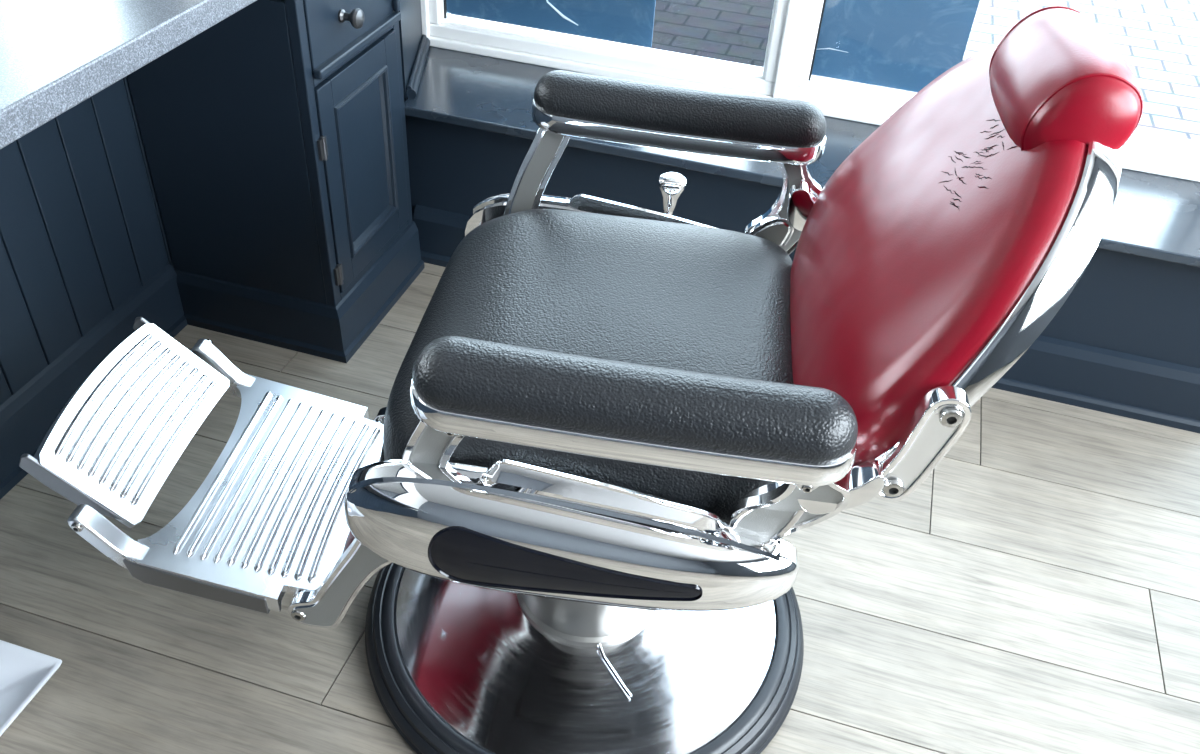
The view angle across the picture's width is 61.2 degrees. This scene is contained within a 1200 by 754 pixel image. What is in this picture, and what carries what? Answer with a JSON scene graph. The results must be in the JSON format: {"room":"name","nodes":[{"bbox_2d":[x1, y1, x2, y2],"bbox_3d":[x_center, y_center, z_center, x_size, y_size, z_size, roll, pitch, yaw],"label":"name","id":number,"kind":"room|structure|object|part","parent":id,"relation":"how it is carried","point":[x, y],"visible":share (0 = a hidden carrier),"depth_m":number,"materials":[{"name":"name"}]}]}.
{"room":"salon","nodes":[
{"label":"salon","id":0,"kind":"room"},
{"bbox_2d":[0,76,173,404],"bbox_3d":[-1.296,-0.261,0.225,0.120,2.600,4.700,13,40,11],"label":"wall","id":1,"kind":"structure","parent":0,"point":[82,230],"depth_m":1.78,"materials":[{"name":"blue paint"}]},
{"bbox_2d":[0,264,187,498],"bbox_3d":[-1.423,0.963,0.665,0.022,0.137,3.836,13,40,11],"label":"baseboard","id":2,"kind":"structure","parent":1,"relation":"attached to","point":[26,417],"depth_m":1.84,"materials":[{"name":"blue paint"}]},
{"bbox_2d":[0,0,256,148],"bbox_3d":[-1.028,0.091,0.621,0.400,0.038,3.432,13,40,11],"label":"countertop","id":3,"kind":"structure","parent":1,"relation":"attached to","point":[56,55],"depth_m":1.25,"materials":[{"name":"grey stone"}]},
{"bbox_2d":[406,34,429,98],"bbox_3d":[-0.401,-0.690,2.245,0.022,0.028,0.292,2,39,-3],"label":"trim","id":4,"kind":"structure","parent":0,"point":[419,62],"depth_m":2.21,"materials":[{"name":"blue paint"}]},
{"bbox_2d":[0,263,1199,753],"bbox_3d":[0.230,1.144,0.749,3.430,0.060,4.900,13,40,11],"label":"floor","id":5,"kind":"structure","parent":0,"point":[1038,591],"depth_m":1.62,"materials":[{"name":"grey wood"}]},
{"bbox_2d":[0,640,61,735],"bbox_3d":[-0.980,0.504,1.333,0.336,0.053,0.406,13,40,11],"label":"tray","id":6,"kind":"object","parent":5,"relation":"on","point":[23,671],"visible":1,"depth_m":1.44,"materials":[{"name":"white"}]},
{"bbox_2d":[127,0,424,363],"bbox_3d":[-0.613,-0.479,1.999,0.410,0.772,0.380,13,40,11],"label":"base cabinet","id":7,"kind":"object","parent":5,"relation":"on","point":[274,137],"visible":0.99,"depth_m":1.92,"materials":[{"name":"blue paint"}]},
{"bbox_3d":[-0.449,-0.665,1.804,0.021,0.136,0.308,13,40,11],"label":"drawer","id":8,"kind":"part","parent":7,"relation":"part of","materials":[{"name":"black paint"}]},
{"bbox_3d":[-0.432,-0.626,1.768,0.042,0.035,0.035,13,40,11],"label":"knob","id":9,"kind":"part","parent":7,"relation":"part of","materials":[{"name":"grey metal"}]},
{"bbox_3d":[-0.433,-0.658,1.805,0.016,0.147,0.316,13,40,11],"label":"moulding","id":10,"kind":"part","parent":7,"relation":"part of","materials":[{"name":"black paint"}]},
{"bbox_3d":[-0.465,-0.424,2.001,0.020,0.422,0.308,13,40,11],"label":"door","id":11,"kind":"part","parent":7,"relation":"part of","materials":[{"name":"black paint"}]},
{"bbox_3d":[-0.458,-0.423,1.999,0.014,0.324,0.214,13,40,11],"label":"moulding","id":12,"kind":"part","parent":7,"relation":"part of","materials":[{"name":"black paint"}]},
{"bbox_2d":[19,6,1142,753],"bbox_3d":[-0.123,-0.035,1.329,1.217,0.988,0.752,7,39,4],"label":"barber chair","id":13,"kind":"object","parent":5,"relation":"on","point":[577,487],"visible":1,"depth_m":1.17,"materials":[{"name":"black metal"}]},
{"bbox_3d":[-0.641,0.218,1.349,0.103,0.100,0.030,7,39,4],"label":"footrest arm","id":14,"kind":"part","parent":13,"relation":"part of","materials":[{"name":"silver metal"}]},
{"bbox_3d":[-0.595,-0.010,1.632,0.103,0.100,0.030,7,39,4],"label":"footrest arm","id":15,"kind":"part","parent":13,"relation":"part of","materials":[{"name":"silver metal"}]},
{"bbox_3d":[0.042,-0.194,1.534,0.486,0.149,0.066,7,39,4],"label":"panel","id":16,"kind":"part","parent":13,"relation":"part of","materials":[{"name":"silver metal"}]},
{"bbox_3d":[-0.035,0.183,1.066,0.486,0.149,0.066,7,39,4],"label":"panel","id":17,"kind":"part","parent":13,"relation":"part of","materials":[{"name":"silver metal"}]},
{"bbox_2d":[383,209,792,520],"bbox_3d":[0.010,-0.035,1.275,0.485,0.167,0.526,7,39,4],"label":"seat cushion","id":18,"kind":"object","parent":13,"relation":"on","point":[637,286],"depth_m":1.22,"materials":[{"name":"black leather"}]},
{"bbox_3d":[0.029,0.040,0.931,0.410,0.040,0.082,7,39,4],"label":"armrest","id":19,"kind":"part","parent":13,"relation":"part of","materials":[{"name":"black leather"}]},
{"bbox_3d":[0.073,-0.164,1.524,0.028,0.132,0.243,12,40,9],"label":"pump lever","id":20,"kind":"part","parent":13,"relation":"part of","materials":[{"name":"silver metal"}]},
{"bbox_3d":[0.107,-0.273,1.526,0.040,0.066,0.042,33,47,31],"label":"lever knob","id":21,"kind":"part","parent":13,"relation":"part of","materials":[{"name":"silver metal"}]},
{"bbox_3d":[0.107,-0.346,1.410,0.410,0.040,0.082,7,39,4],"label":"armrest","id":22,"kind":"part","parent":13,"relation":"part of","materials":[{"name":"black leather"}]},
{"bbox_2d":[790,47,1086,465],"bbox_3d":[0.345,-0.157,1.122,0.222,0.396,0.532,7,39,4],"label":"cushion","id":23,"kind":"object","parent":13,"relation":"on","point":[945,244],"depth_m":0.98,"materials":[{"name":"red leather"}]},
{"bbox_3d":[0.371,-0.149,1.124,0.234,0.410,0.547,7,39,4],"label":"frame","id":24,"kind":"part","parent":13,"relation":"part of","materials":[{"name":"silver metal"}]},
{"bbox_2d":[399,0,1199,367],"bbox_3d":[0.307,-1.253,1.581,2.225,2.600,0.440,13,40,11],"label":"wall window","id":25,"kind":"structure","parent":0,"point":[1137,305],"depth_m":2.07,"materials":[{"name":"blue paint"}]},
{"bbox_2d":[413,205,1199,433],"bbox_3d":[0.444,-0.211,2.272,1.745,0.132,0.280,13,40,11],"label":"baseboard","id":26,"kind":"structure","parent":25,"relation":"attached to","point":[1155,391],"depth_m":2.06,"materials":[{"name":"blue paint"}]},
{"bbox_2d":[421,0,1199,181],"bbox_3d":[0.513,-1.300,1.736,1.860,1.900,0.212,13,40,11],"label":"window","id":27,"kind":"structure","parent":25,"relation":"attached to","point":[795,26],"depth_m":2.21,"materials":[{"name":"white paint"}]},
{"bbox_2d":[446,0,655,46],"bbox_3d":[-0.120,-0.896,2.213,0.506,0.278,0.008,13,40,11],"label":"film","id":28,"kind":"object","parent":27,"relation":"attached to","point":[625,21],"visible":0.97,"depth_m":2.26,"materials":[{"name":"blue"}]},
{"bbox_3d":[0.050,-1.397,1.757,0.810,1.748,0.072,13,40,11],"label":"sash","id":29,"kind":"part","parent":27,"relation":"part of","materials":[{"name":"white paint"}]},
{"bbox_2d":[812,0,979,91],"bbox_3d":[0.593,-0.732,2.070,0.318,0.286,0.006,13,40,11],"label":"film","id":30,"kind":"object","parent":27,"relation":"attached to","point":[907,45],"visible":0.88,"depth_m":2.09,"materials":[{"name":"blue"}]},
{"bbox_3d":[0.883,-1.201,1.592,0.868,1.748,0.072,13,40,11],"label":"sash","id":31,"kind":"part","parent":27,"relation":"part of","materials":[{"name":"white paint"}]},
{"label":"outside","id":32,"kind":"structure","parent":0,"visible":0},
{"bbox_2d":[451,0,1199,140],"bbox_3d":[3.693,-3.346,6.753,21.000,0.080,11.750,13,40,11],"label":"brick pavement","id":33,"kind":"structure","parent":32,"point":[1159,40],"depth_m":4.05,"materials":[{"name":"white brick"}]}
]}

